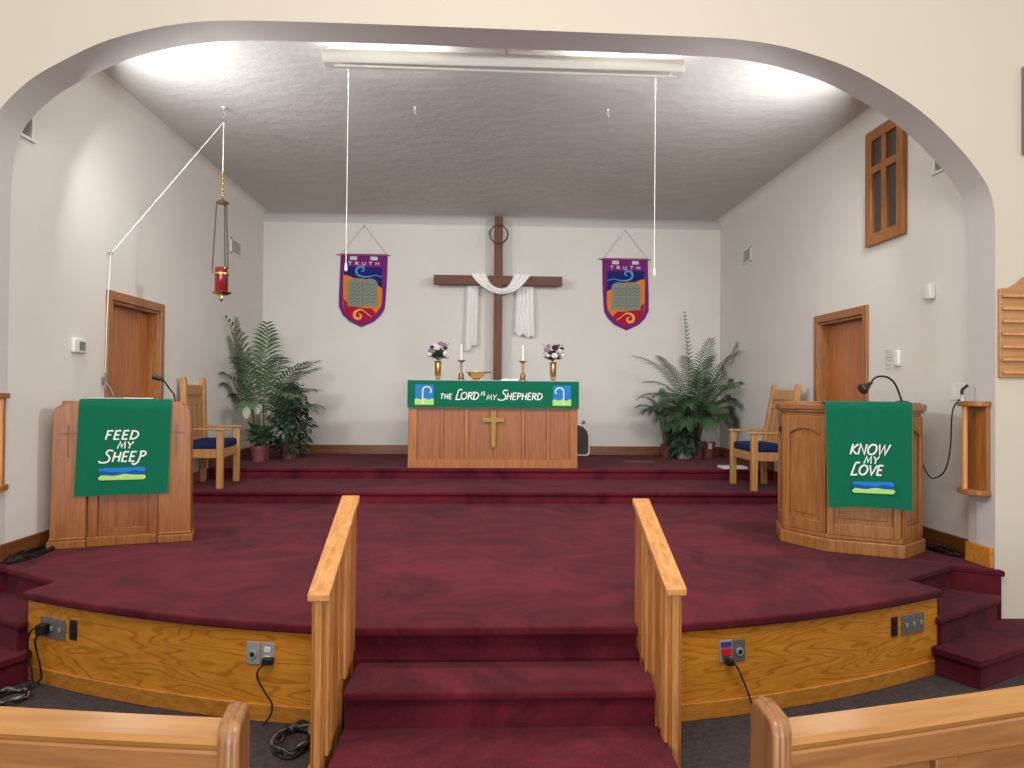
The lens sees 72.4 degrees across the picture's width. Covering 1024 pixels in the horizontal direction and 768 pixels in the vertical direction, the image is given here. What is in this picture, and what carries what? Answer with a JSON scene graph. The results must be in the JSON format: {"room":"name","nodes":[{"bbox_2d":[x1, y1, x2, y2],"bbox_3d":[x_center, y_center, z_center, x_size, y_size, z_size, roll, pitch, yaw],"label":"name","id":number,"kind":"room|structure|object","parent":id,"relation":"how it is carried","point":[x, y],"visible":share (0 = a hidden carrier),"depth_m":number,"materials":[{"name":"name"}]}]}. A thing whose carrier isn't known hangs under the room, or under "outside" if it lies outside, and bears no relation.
{"room":"house of worship","nodes":[
{"label":"house of worship","id":0,"kind":"room"},
{"bbox_2d":[5,79,263,542],"bbox_3d":[-3.637,-0.578,7.440,0.250,4.600,5.440,1,-1,-2],"label":"wall","id":1,"kind":"structure","parent":0,"point":[92,171],"depth_m":5.83,"materials":[{"name":"white paint"}]},
{"bbox_2d":[0,543,6,562],"bbox_3d":[-3.397,1.129,4.582,0.020,0.120,0.250,1,-1,-2],"label":"trim","id":2,"kind":"structure","parent":1,"relation":"attached to","point":[3,547],"depth_m":4.67,"materials":[{"name":"brown wood"}]},
{"bbox_2d":[21,115,35,143],"bbox_3d":[-3.441,-1.948,4.873,0.140,0.480,0.200,1,-1,-2],"label":"air vent","id":3,"kind":"object","parent":1,"relation":"in","point":[31,138],"visible":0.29,"depth_m":4.93,"materials":[{"name":"white metal"}]},
{"bbox_2d":[71,338,86,352],"bbox_3d":[-3.415,-0.302,5.519,0.037,0.115,0.170,1,-1,-2],"label":"thermostat","id":4,"kind":"object","parent":1,"relation":"attached to","point":[78,345],"visible":1,"depth_m":5.49,"materials":[{"name":"white plastic"}]},
{"bbox_2d":[7,447,250,556],"bbox_3d":[-3.516,1.032,7.416,0.020,0.383,5.420,1,-1,-2],"label":"baseboard","id":5,"kind":"structure","parent":1,"relation":"attached to","point":[38,539],"depth_m":5.07,"materials":[{"name":"brown wood"}]},
{"bbox_2d":[104,289,164,398],"bbox_3d":[-3.530,0.206,6.454,0.155,2.010,1.060,1,-1,-2],"label":"door","id":6,"kind":"structure","parent":1,"relation":"in","point":[131,350],"depth_m":6.58,"materials":[{"name":"brown wood"}]},
{"bbox_2d":[231,237,241,258],"bbox_3d":[-3.563,-1.757,9.050,0.012,0.200,0.380,1,-1,-2],"label":"air vent","id":7,"kind":"object","parent":1,"relation":"in","point":[236,246],"visible":1,"depth_m":9.04,"materials":[{"name":"white plastic"}]},
{"bbox_2d":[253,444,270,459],"bbox_3d":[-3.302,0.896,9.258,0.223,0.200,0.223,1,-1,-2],"label":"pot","id":8,"kind":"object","parent":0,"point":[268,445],"depth_m":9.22,"materials":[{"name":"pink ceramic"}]},
{"bbox_2d":[280,443,296,458],"bbox_3d":[-2.987,0.900,9.372,0.233,0.200,0.233,1,-1,-2],"label":"pot","id":9,"kind":"object","parent":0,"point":[284,455],"depth_m":9.28,"materials":[{"name":"brown ceramic"}]},
{"bbox_2d":[102,41,869,229],"bbox_3d":[-0.128,-2.525,7.613,6.740,0.320,5.440,1,-1,-2],"label":"ceiling","id":10,"kind":"structure","parent":0,"point":[528,150],"depth_m":6.94,"materials":[{"name":"paint"}]},
{"bbox_2d":[85,71,267,219],"bbox_3d":[-3.446,-2.466,7.472,0.100,0.100,5.440,1,-1,-2],"label":"cove","id":11,"kind":"object","parent":10,"relation":"attached to","point":[100,80],"visible":0.65,"depth_m":6.96,"materials":[{"name":"white paint"}]},
{"bbox_2d":[344,47,348,270],"bbox_3d":[-1.232,-1.684,5.234,0.024,1.682,0.023,1,-1,-2],"label":"pull cord","id":12,"kind":"object","parent":10,"relation":"hanging from","point":[345,268],"visible":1,"depth_m":5.23,"materials":[{"name":"white fabric"}]},
{"bbox_2d":[336,225,390,326],"bbox_3d":[-2.171,-1.576,10.219,0.785,1.495,0.035,1,-1,-2],"label":"banner","id":13,"kind":"object","parent":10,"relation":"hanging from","point":[362,288],"visible":1,"depth_m":10.21,"materials":[{"name":"purple fabric"}]},
{"bbox_2d":[322,42,684,78],"bbox_3d":[-0.049,-2.383,5.115,2.620,0.264,0.115,1,-1,-2],"label":"strip light","id":14,"kind":"object","parent":10,"relation":"attached to","point":[331,58],"visible":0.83,"depth_m":5.07,"materials":[{"name":"white metal"}]},
{"bbox_2d":[653,56,655,275],"bbox_3d":[1.087,-1.662,5.332,0.024,1.682,0.023,1,-1,-2],"label":"pull cord","id":15,"kind":"object","parent":10,"relation":"hanging from","point":[654,273],"visible":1,"depth_m":5.33,"materials":[{"name":"white fabric"}]},
{"bbox_2d":[718,107,883,227],"bbox_3d":[3.188,-2.405,7.752,0.100,0.100,5.440,1,-1,-2],"label":"cove","id":16,"kind":"object","parent":10,"relation":"attached to","point":[870,116],"visible":0.65,"depth_m":7.58,"materials":[{"name":"white paint"}]},
{"bbox_2d":[261,222,720,446],"bbox_3d":[-0.265,-0.511,10.405,7.240,4.600,0.200,1,-1,-2],"label":"wall","id":17,"kind":"structure","parent":0,"point":[365,373],"depth_m":10.31,"materials":[{"name":"white paint"}]},
{"bbox_2d":[270,444,718,455],"bbox_3d":[-0.273,0.970,10.277,6.740,0.130,0.020,1,-1,-2],"label":"baseboard","id":18,"kind":"structure","parent":17,"relation":"attached to","point":[315,449],"depth_m":10.20,"materials":[{"name":"brown wood"}]},
{"bbox_2d":[598,230,650,329],"bbox_3d":[1.670,-1.541,10.382,0.785,1.495,0.035,1,-1,-2],"label":"banner","id":19,"kind":"object","parent":17,"relation":"hanging from","point":[625,284],"visible":1,"depth_m":10.37,"materials":[{"name":"purple fabric"}]},
{"bbox_2d":[0,0,1023,618],"bbox_3d":[-0.190,-1.182,4.741,18.000,5.800,0.260,1,-1,-2],"label":"wall","id":20,"kind":"structure","parent":0,"point":[960,63],"depth_m":4.73,"materials":[{"name":"beige paint"}]},
{"bbox_2d":[0,21,994,568],"bbox_3d":[-0.061,-0.317,4.736,6.672,4.073,0.260,1,-1,-2],"label":"arch","id":21,"kind":"object","parent":20,"relation":"attached to","point":[19,109],"visible":1,"depth_m":4.77,"materials":[{"name":"paint"}]},
{"bbox_2d":[0,393,9,491],"bbox_3d":[-3.368,0.381,4.587,0.065,0.645,0.220,1,-1,-2],"label":"bracket","id":22,"kind":"object","parent":21,"relation":"attached to","point":[3,487],"visible":1,"depth_m":4.61,"materials":[{"name":"brown wood"}]},
{"bbox_2d":[957,401,990,495],"bbox_3d":[3.197,0.442,4.880,0.135,0.645,0.220,1,-1,-2],"label":"bracket","id":23,"kind":"object","parent":21,"relation":"attached to","point":[975,414],"visible":1,"depth_m":4.87,"materials":[{"name":"brown wood"}]},
{"bbox_2d":[923,399,959,478],"bbox_3d":[3.121,0.406,5.152,0.029,0.592,0.448,1,-1,-5],"label":"microphone cable","id":24,"kind":"object","parent":23,"relation":"hanging from","point":[958,399],"visible":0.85,"depth_m":5.01,"materials":[{"name":"black rubber"}]},
{"bbox_2d":[959,384,968,400],"bbox_3d":[3.190,0.060,4.939,0.064,0.120,0.036,1,-1,-2],"label":"microphone","id":25,"kind":"object","parent":23,"relation":"on","point":[961,398],"visible":0.96,"depth_m":4.93,"materials":[{"name":"silver metal"}]},
{"bbox_2d":[965,541,993,567],"bbox_3d":[3.243,1.182,4.861,0.029,0.135,0.247,1,-1,-2],"label":"trim","id":26,"kind":"structure","parent":20,"relation":"attached to","point":[976,553],"depth_m":4.84,"materials":[{"name":"brown wood"}]},
{"bbox_2d":[998,277,1023,377],"bbox_3d":[3.575,-0.397,4.739,0.563,0.715,0.045,1,-1,-2],"label":"hymn board","id":27,"kind":"object","parent":20,"relation":"attached to","point":[1010,299],"visible":1,"depth_m":4.73,"materials":[{"name":"brown wood"}]},
{"bbox_2d":[1022,67,1023,154],"bbox_3d":[3.747,-1.857,4.770,0.545,0.600,0.032,1,-1,-2],"label":"wall picture","id":28,"kind":"object","parent":20,"relation":"attached to","point":[1022,67],"visible":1,"depth_m":4.76,"materials":[{"name":"silver metal"}]},
{"bbox_2d":[0,673,1023,767],"bbox_3d":[0.197,1.648,-5.017,18.000,0.100,22.000,1,-1,-2],"label":"floor","id":29,"kind":"structure","parent":0,"point":[722,742],"depth_m":3.60,"materials":[{"name":"carpet"}]},
{"bbox_2d":[0,686,31,705],"bbox_3d":[-2.675,1.663,3.730,0.190,0.041,0.213,1,-1,-2],"label":"coiled cable","id":30,"kind":"object","parent":29,"relation":"on","point":[25,689],"visible":0.99,"depth_m":3.75,"materials":[{"name":"black rubber"}]},
{"bbox_2d":[0,701,249,767],"bbox_3d":[-1.886,1.197,1.923,2.682,0.942,0.536,0,-1,8],"label":"pew","id":31,"kind":"object","parent":29,"relation":"on","point":[29,737],"visible":1,"depth_m":1.56,"materials":[{"name":"brown wood"}]},
{"bbox_2d":[270,719,309,759],"bbox_3d":[-1.027,1.673,3.299,0.213,0.043,0.319,1,-1,-2],"label":"coiled cable","id":32,"kind":"object","parent":29,"relation":"on","point":[277,749],"visible":0.79,"depth_m":3.24,"materials":[{"name":"black rubber"}]},
{"bbox_2d":[307,495,359,767],"bbox_3d":[-0.795,1.123,3.121,0.089,1.140,0.750,1,-1,-2],"label":"handrail","id":33,"kind":"object","parent":29,"relation":"on","point":[332,591],"visible":0.95,"depth_m":2.97,"materials":[{"name":"brown wood"}]},
{"bbox_2d":[0,453,1023,767],"bbox_3d":[-0.218,1.364,6.515,8.260,0.753,7.530,1,-1,-2],"label":"stage","id":34,"kind":"object","parent":29,"relation":"on","point":[496,627],"visible":0.85,"depth_m":3.98,"materials":[{"name":"red carpet"}]},
{"bbox_2d":[0,623,48,697],"bbox_3d":[-2.687,1.513,3.790,0.190,0.346,0.288,1,-1,-2],"label":"power cable","id":35,"kind":"object","parent":34,"relation":"attached to","point":[41,628],"visible":0.95,"depth_m":3.90,"materials":[{"name":"black rubber"}]},
{"bbox_2d":[5,544,54,562],"bbox_3d":[-3.332,1.172,4.865,0.139,0.043,0.532,1,-1,-2],"label":"coiled cable","id":36,"kind":"object","parent":34,"relation":"on","point":[18,556],"visible":0.92,"depth_m":4.80,"materials":[{"name":"black rubber"}]},
{"bbox_2d":[40,616,64,640],"bbox_3d":[-2.574,1.367,3.915,0.200,0.115,0.016,0,-1,23],"label":"switch plate","id":37,"kind":"object","parent":34,"relation":"attached to","point":[56,626],"visible":0.84,"depth_m":3.91,"materials":[{"name":"silver metal"}]},
{"bbox_2d":[69,619,76,640],"bbox_3d":[-2.419,1.356,3.857,0.055,0.110,0.009,0,-1,21],"label":"blank plate","id":38,"kind":"object","parent":34,"relation":"attached to","point":[72,623],"visible":1,"depth_m":3.85,"materials":[{"name":"black plastic"}]},
{"bbox_2d":[70,623,74,637],"bbox_3d":[-2.421,1.356,3.854,0.032,0.080,0.003,0,-1,21],"label":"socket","id":39,"kind":"object","parent":38,"relation":"attached to","point":[72,625],"depth_m":3.85,"materials":[{"name":"black plastic"}]},
{"bbox_2d":[46,401,194,549],"bbox_3d":[-2.952,0.665,5.355,0.960,1.075,0.340,1,-1,-21],"label":"lectern","id":40,"kind":"object","parent":34,"relation":"on","point":[108,520],"visible":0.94,"depth_m":5.24,"materials":[{"name":"brown wood"}]},
{"bbox_2d":[87,398,152,398],"bbox_3d":[-2.983,0.123,5.364,0.435,0.041,0.229,1,-1,-21],"label":"paper sheets","id":41,"kind":"object","parent":40,"relation":"on","point":[87,398],"visible":0.36,"depth_m":5.26,"materials":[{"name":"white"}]},
{"bbox_2d":[73,399,173,496],"bbox_3d":[-2.921,0.469,5.296,0.640,0.710,0.222,1,-1,-21],"label":"cloth","id":42,"kind":"object","parent":40,"relation":"hanging from","point":[123,445],"visible":0.98,"depth_m":5.20,"materials":[{"name":"green fabric"}]},
{"bbox_2d":[152,375,175,400],"bbox_3d":[-2.611,0.042,5.323,0.120,0.216,0.318,1,-1,-2],"label":"gooseneck microphone","id":43,"kind":"object","parent":40,"relation":"on","point":[154,377],"visible":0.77,"depth_m":5.18,"materials":[{"name":"black metal"}]},
{"bbox_2d":[180,376,241,488],"bbox_3d":[-3.280,0.513,7.664,0.469,1.176,0.720,1,-1,-6],"label":"armchair","id":44,"kind":"object","parent":34,"relation":"on","point":[218,447],"visible":0.83,"depth_m":7.62,"materials":[{"name":"brown wood"}]},
{"bbox_2d":[193,437,236,448],"bbox_3d":[-3.275,0.647,7.663,0.365,0.090,0.560,1,-1,-6],"label":"cushion","id":45,"kind":"object","parent":44,"relation":"on","point":[198,442],"depth_m":7.49,"materials":[{"name":"blue fabric"}]},
{"bbox_2d":[247,641,259,663],"bbox_3d":[-1.307,1.357,3.528,0.072,0.112,0.018,0,-1,11],"label":"jack plate","id":46,"kind":"object","parent":34,"relation":"attached to","point":[253,648],"visible":1,"depth_m":3.53,"materials":[{"name":"silver metal"}]},
{"bbox_2d":[250,445,266,461],"bbox_3d":[-3.250,0.892,8.980,0.212,0.200,0.212,1,-1,-2],"label":"pot","id":47,"kind":"object","parent":34,"relation":"on","point":[258,452],"depth_m":8.91,"materials":[{"name":"pink ceramic"}]},
{"bbox_2d":[241,401,286,461],"bbox_3d":[-3.227,0.602,9.010,0.618,0.781,0.664,0,-1,30],"label":"peace lily","id":48,"kind":"object","parent":34,"relation":"on","point":[258,451],"visible":0.9,"depth_m":8.91,"materials":[{"name":"green plant"}]},
{"bbox_2d":[256,657,273,725],"bbox_3d":[-1.230,1.530,3.486,0.089,0.322,0.048,1,-1,-2],"label":"power cable","id":49,"kind":"object","parent":34,"relation":"attached to","point":[265,660],"visible":1,"depth_m":3.48,"materials":[{"name":"black rubber"}]},
{"bbox_2d":[261,642,273,665],"bbox_3d":[-1.229,1.357,3.518,0.072,0.112,0.009,0,-1,10],"label":"power outlet","id":50,"kind":"object","parent":34,"relation":"attached to","point":[267,649],"visible":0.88,"depth_m":3.52,"materials":[{"name":"silver metal"}]},
{"bbox_2d":[264,647,269,652],"bbox_3d":[-1.229,1.335,3.516,0.034,0.028,0.004,0,-1,10],"label":"socket","id":51,"kind":"object","parent":50,"relation":"attached to","point":[266,649],"depth_m":3.51,"materials":[{"name":"white plastic"}]},
{"bbox_2d":[216,315,325,459],"bbox_3d":[-3.004,0.065,9.109,1.129,1.862,1.530,1,-1,-2],"label":"potted fern","id":52,"kind":"object","parent":34,"relation":"on","point":[249,402],"visible":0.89,"depth_m":8.98,"materials":[{"name":"green plant"}]},
{"bbox_2d":[265,383,318,458],"bbox_3d":[-2.985,0.489,9.381,0.755,1.021,0.678,1,-1,-36],"label":"trailing ivy","id":53,"kind":"object","parent":34,"relation":"on","point":[288,450],"visible":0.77,"depth_m":9.28,"materials":[{"name":"green plant"}]},
{"bbox_2d":[407,408,577,468],"bbox_3d":[-0.239,0.495,8.740,2.040,1.042,0.705,1,-1,-2],"label":"altar","id":54,"kind":"object","parent":34,"relation":"on","point":[437,437],"visible":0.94,"depth_m":8.41,"materials":[{"name":"brown wood"}]},
{"bbox_2d":[407,380,578,408],"bbox_3d":[-0.232,0.129,8.648,2.052,0.329,0.571,1,-1,-2],"label":"altar cloth","id":55,"kind":"object","parent":54,"relation":"on","point":[420,393],"visible":0.99,"depth_m":8.38,"materials":[{"name":"green fabric"}]},
{"bbox_2d":[461,380,572,381],"bbox_3d":[-0.234,-0.038,8.749,1.940,0.004,0.600,1,-1,-2],"label":"linens","id":56,"kind":"object","parent":55,"relation":"on","point":[461,380],"visible":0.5,"depth_m":8.45,"materials":[{"name":"white fabric"}]},
{"bbox_2d":[427,341,448,379],"bbox_3d":[-0.908,-0.285,8.547,0.278,0.473,0.234,1,-1,-2],"label":"flower vase","id":57,"kind":"object","parent":56,"relation":"on","point":[438,353],"visible":0.98,"depth_m":8.53,"materials":[{"name":"gold metal"}]},
{"bbox_2d":[457,343,464,379],"bbox_3d":[-0.623,-0.274,8.605,0.104,0.458,0.102,1,-1,-2],"label":"candlestick","id":58,"kind":"object","parent":56,"relation":"on","point":[461,375],"visible":0.94,"depth_m":8.59,"materials":[{"name":"gold metal"}]},
{"bbox_2d":[460,343,461,359],"bbox_3d":[-0.622,-0.397,8.607,0.024,0.212,0.024,1,-1,-2],"label":"candle","id":59,"kind":"object","parent":58,"relation":"on","point":[461,343],"depth_m":8.60,"materials":[{"name":"white wax"}]},
{"bbox_2d":[466,372,490,379],"bbox_3d":[-0.438,-0.100,8.611,0.280,0.112,0.279,0,-1,40],"label":"brass bowl","id":60,"kind":"object","parent":56,"relation":"on","point":[475,375],"visible":0.87,"depth_m":8.54,"materials":[{"name":"gold metal"}]},
{"bbox_2d":[501,378,517,380],"bbox_3d":[-0.033,-0.053,8.608,0.220,0.026,0.188,1,-1,-2],"label":"open book","id":61,"kind":"object","parent":56,"relation":"on","point":[504,378],"visible":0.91,"depth_m":8.52,"materials":[{"name":"white paper"}]},
{"bbox_2d":[519,345,526,380],"bbox_3d":[0.135,-0.267,8.637,0.104,0.458,0.102,1,-1,-2],"label":"candlestick","id":62,"kind":"object","parent":56,"relation":"on","point":[522,375],"visible":1,"depth_m":8.62,"materials":[{"name":"gold metal"}]},
{"bbox_2d":[522,345,523,360],"bbox_3d":[0.136,-0.384,8.639,0.023,0.200,0.023,0,-1,43],"label":"candle","id":63,"kind":"object","parent":62,"relation":"on","point":[522,345],"depth_m":8.63,"materials":[{"name":"white wax"}]},
{"bbox_2d":[544,344,566,380],"bbox_3d":[0.507,-0.267,8.601,0.286,0.463,0.243,1,-1,-28],"label":"flower vase","id":64,"kind":"object","parent":56,"relation":"on","point":[552,355],"visible":1,"depth_m":8.59,"materials":[{"name":"gold metal"}]},
{"bbox_2d":[482,411,504,447],"bbox_3d":[-0.222,0.542,8.386,0.270,0.445,0.024,1,-1,-2],"label":"cross","id":65,"kind":"object","parent":54,"relation":"attached to","point":[493,419],"visible":1,"depth_m":8.38,"materials":[{"name":"gold metal"}]},
{"bbox_2d":[433,216,561,379],"bbox_3d":[-0.209,-0.693,10.127,1.855,3.452,0.125,1,-1,-2],"label":"wooden cross","id":66,"kind":"object","parent":34,"relation":"on","point":[498,280],"visible":0.75,"depth_m":10.07,"materials":[{"name":"brown wood"}]},
{"bbox_2d":[488,224,508,243],"bbox_3d":[-0.195,-2.155,10.061,0.304,0.314,0.033,1,-1,-2],"label":"crown","id":67,"kind":"object","parent":66,"relation":"hanging from","point":[489,234],"depth_m":10.05,"materials":[{"name":"brown"}]},
{"bbox_2d":[464,273,534,351],"bbox_3d":[-0.176,-1.017,10.130,1.035,1.122,0.252,1,-1,-2],"label":"draped cloth","id":68,"kind":"object","parent":66,"relation":"hanging from","point":[524,323],"visible":0.97,"depth_m":10.22,"materials":[{"name":"white fabric"}]},
{"bbox_2d":[577,424,589,455],"bbox_3d":[0.962,0.810,10.216,0.340,0.470,0.090,1,-1,-2],"label":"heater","id":69,"kind":"object","parent":34,"relation":"on","point":[583,437],"visible":0.59,"depth_m":10.18,"materials":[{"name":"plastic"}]},
{"bbox_2d":[624,461,653,461],"bbox_3d":[1.696,1.036,9.368,0.400,0.008,0.140,1,-1,-2],"label":"floor register","id":70,"kind":"object","parent":34,"relation":"on","point":[624,461],"visible":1,"depth_m":9.33,"materials":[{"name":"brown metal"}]},
{"bbox_2d":[634,388,695,457],"bbox_3d":[2.221,0.554,10.002,0.947,0.998,0.750,1,-1,-2],"label":"potted palm","id":71,"kind":"object","parent":34,"relation":"on","point":[667,454],"visible":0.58,"depth_m":10.01,"materials":[{"name":"green plant"}]},
{"bbox_2d":[660,444,671,457],"bbox_3d":[2.227,0.959,10.092,0.180,0.190,0.180,1,-1,-2],"label":"pot","id":72,"kind":"object","parent":34,"relation":"on","point":[667,454],"depth_m":10.03,"materials":[{"name":"red ceramic"}]},
{"bbox_2d":[661,422,705,458],"bbox_3d":[2.429,0.794,9.872,0.665,0.518,0.618,1,-1,-2],"label":"pot plant","id":73,"kind":"object","parent":34,"relation":"on","point":[683,449],"visible":0.91,"depth_m":9.76,"materials":[{"name":"green plant"}]},
{"bbox_2d":[629,312,743,457],"bbox_3d":[2.375,-0.008,9.735,1.472,2.117,1.309,1,-1,-2],"label":"potted fern","id":74,"kind":"object","parent":34,"relation":"on","point":[695,404],"visible":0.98,"depth_m":9.70,"materials":[{"name":"green plant"}]},
{"bbox_2d":[690,443,703,457],"bbox_3d":[2.631,0.952,10.009,0.223,0.210,0.223,1,-1,-2],"label":"pot","id":75,"kind":"object","parent":34,"relation":"on","point":[701,448],"depth_m":9.93,"materials":[{"name":"red ceramic"}]},
{"bbox_2d":[701,441,715,456],"bbox_3d":[2.863,0.951,10.198,0.201,0.220,0.204,1,-1,-2],"label":"pot","id":76,"kind":"object","parent":34,"relation":"on","point":[709,446],"visible":0.86,"depth_m":10.13,"materials":[{"name":"brown ceramic"}]},
{"bbox_2d":[719,639,731,662],"bbox_3d":[1.106,1.380,3.611,0.072,0.115,0.022,1,-1,-15],"label":"power outlet","id":77,"kind":"object","parent":34,"relation":"attached to","point":[725,646],"visible":0.91,"depth_m":3.61,"materials":[{"name":"silver metal"}]},
{"bbox_2d":[718,465,747,468],"bbox_3d":[2.727,1.027,8.661,0.310,0.026,0.230,1,-1,-2],"label":"book","id":78,"kind":"object","parent":34,"relation":"on","point":[719,466],"visible":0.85,"depth_m":8.59,"materials":[{"name":"white paper"}]},
{"bbox_2d":[725,658,751,704],"bbox_3d":[1.229,1.567,3.602,0.259,0.301,0.054,0,-1,1],"label":"power cable","id":79,"kind":"object","parent":34,"relation":"attached to","point":[728,661],"visible":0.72,"depth_m":3.60,"materials":[{"name":"black rubber"}]},
{"bbox_2d":[733,639,744,660],"bbox_3d":[1.181,1.383,3.634,0.072,0.112,0.018,1,-1,-16],"label":"jack plate","id":80,"kind":"object","parent":34,"relation":"attached to","point":[738,644],"visible":0.9,"depth_m":3.63,"materials":[{"name":"silver metal"}]},
{"bbox_2d":[728,384,801,490],"bbox_3d":[2.819,0.579,7.860,0.569,1.156,0.720,1,-1,-2],"label":"armchair","id":81,"kind":"object","parent":34,"relation":"on","point":[765,450],"visible":0.69,"depth_m":7.88,"materials":[{"name":"brown wood"}]},
{"bbox_2d":[734,441,777,451],"bbox_3d":[2.762,0.701,7.856,0.365,0.090,0.560,1,-1,-2],"label":"cushion","id":82,"kind":"object","parent":81,"relation":"on","point":[739,446],"depth_m":7.71,"materials":[{"name":"blue fabric"}]},
{"bbox_2d":[776,401,926,558],"bbox_3d":[2.631,0.696,5.486,1.000,1.112,1.052,1,-1,-2],"label":"pulpit","id":83,"kind":"object","parent":34,"relation":"on","point":[805,518],"visible":0.72,"depth_m":5.24,"materials":[{"name":"brown wood"}]},
{"bbox_2d":[822,401,912,510],"bbox_3d":[2.568,0.511,5.099,0.576,0.766,0.247,0,-1,15],"label":"cloth","id":84,"kind":"object","parent":83,"relation":"hanging from","point":[869,444],"visible":1,"depth_m":4.99,"materials":[{"name":"green fabric"}]},
{"bbox_2d":[857,375,908,401],"bbox_3d":[2.753,0.038,5.191,0.425,0.204,0.100,1,-1,-13],"label":"gooseneck lamp","id":85,"kind":"object","parent":83,"relation":"on","point":[863,388],"visible":0.98,"depth_m":5.16,"materials":[{"name":"black metal"}]},
{"bbox_2d":[891,617,897,636],"bbox_3d":[2.201,1.396,4.026,0.052,0.110,0.009,1,-1,-26],"label":"blank plate","id":86,"kind":"object","parent":34,"relation":"attached to","point":[894,620],"visible":1,"depth_m":4.02,"materials":[{"name":"black plastic"}]},
{"bbox_2d":[893,620,896,633],"bbox_3d":[2.202,1.396,4.023,0.032,0.080,0.003,1,-1,-26],"label":"socket","id":87,"kind":"object","parent":86,"relation":"attached to","point":[894,621],"depth_m":4.02,"materials":[{"name":"black plastic"}]},
{"bbox_2d":[902,611,923,635],"bbox_3d":[2.350,1.402,4.096,0.200,0.115,0.016,1,-1,-27],"label":"switch plate","id":88,"kind":"object","parent":34,"relation":"attached to","point":[911,623],"visible":1,"depth_m":4.09,"materials":[{"name":"silver metal"}]},
{"bbox_2d":[926,541,961,556],"bbox_3d":[3.209,1.232,5.228,0.130,0.045,0.394,1,-1,-2],"label":"coiled cable","id":89,"kind":"object","parent":34,"relation":"on","point":[938,548],"visible":0.99,"depth_m":5.18,"materials":[{"name":"black rubber"}]},
{"bbox_2d":[632,498,686,767],"bbox_3d":[0.681,1.148,3.218,0.089,1.118,0.820,1,-1,-2],"label":"handrail","id":90,"kind":"object","parent":29,"relation":"on","point":[660,587],"visible":0.82,"depth_m":3.09,"materials":[{"name":"brown wood"}]},
{"bbox_2d":[750,685,1023,767],"bbox_3d":[1.769,1.232,2.203,2.690,0.942,0.556,1,-1,-19],"label":"pew","id":91,"kind":"object","parent":29,"relation":"on","point":[983,729],"visible":1,"depth_m":1.68,"materials":[{"name":"brown wood"}]},
{"bbox_2d":[720,116,968,538],"bbox_3d":[3.346,-0.513,7.736,0.250,4.600,5.440,1,-1,-2],"label":"wall","id":92,"kind":"structure","parent":0,"point":[810,258],"depth_m":6.60,"materials":[{"name":"white paint"}]},
{"bbox_2d":[742,246,750,264],"bbox_3d":[3.155,-1.724,9.414,0.012,0.200,0.300,1,-1,-2],"label":"air vent","id":93,"kind":"object","parent":92,"relation":"in","point":[746,253],"visible":1,"depth_m":9.40,"materials":[{"name":"white plastic"}]},
{"bbox_2d":[813,304,868,400],"bbox_3d":[3.300,0.276,6.928,0.155,2.000,1.030,1,-1,-2],"label":"door","id":94,"kind":"structure","parent":92,"relation":"in","point":[841,351],"depth_m":7.05,"materials":[{"name":"brown wood"}]},
{"bbox_2d":[719,447,968,555],"bbox_3d":[3.198,1.094,7.699,0.020,0.383,5.420,1,-1,-2],"label":"baseboard","id":95,"kind":"structure","parent":92,"relation":"attached to","point":[930,535],"depth_m":5.43,"materials":[{"name":"brown wood"}]},
{"bbox_2d":[865,119,907,247],"bbox_3d":[3.277,-1.774,6.146,0.045,1.040,0.580,1,-1,-2],"label":"window","id":96,"kind":"structure","parent":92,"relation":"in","point":[886,146],"depth_m":6.12,"materials":[{"name":"brown wood"}]},
{"bbox_2d":[893,350,900,365],"bbox_3d":[3.278,-0.219,5.960,0.030,0.135,0.075,1,-1,-2],"label":"wall switch","id":97,"kind":"object","parent":92,"relation":"attached to","point":[896,354],"visible":1,"depth_m":5.93,"materials":[{"name":"white plastic"}]},
{"bbox_2d":[922,284,935,299],"bbox_3d":[3.288,-0.727,5.541,0.055,0.120,0.135,1,-1,-2],"label":"detector","id":98,"kind":"object","parent":92,"relation":"attached to","point":[929,292],"visible":1,"depth_m":5.48,"materials":[{"name":"white plastic"}]},
{"bbox_2d":[931,159,942,175],"bbox_3d":[3.382,-1.907,5.412,0.140,0.530,0.240,1,-1,-2],"label":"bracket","id":99,"kind":"object","parent":92,"relation":"in","point":[935,171],"visible":0.18,"depth_m":5.48,"materials":[{"name":"white plastic"}]},
{"bbox_2d":[950,383,965,399],"bbox_3d":[3.317,0.057,5.210,0.012,0.125,0.160,1,-1,-2],"label":"wall outlet","id":100,"kind":"object","parent":92,"relation":"attached to","point":[955,388],"visible":0.87,"depth_m":5.22,"materials":[{"name":"white plastic"}]},
{"bbox_3d":[-2.623,-2.472,6.375,0.042,0.101,0.040,1,-1,-2],"label":"ceiling hook","id":101,"kind":"object","parent":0,"visible":0},
{"bbox_2d":[101,123,222,395],"bbox_3d":[-3.072,-1.133,6.177,0.924,2.494,0.129,1,-1,-31],"label":"cord","id":102,"kind":"object","parent":101,"relation":"hanging from","point":[103,379],"visible":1,"depth_m":5.95,"materials":[{"name":"white fabric"}]},
{"bbox_2d":[211,122,231,301],"bbox_3d":[-2.632,-1.565,6.365,0.180,1.635,0.180,1,-1,-2],"label":"sanctuary lamp","id":103,"kind":"object","parent":101,"relation":"hanging from","point":[221,274],"visible":1,"depth_m":6.33,"materials":[{"name":"red"}]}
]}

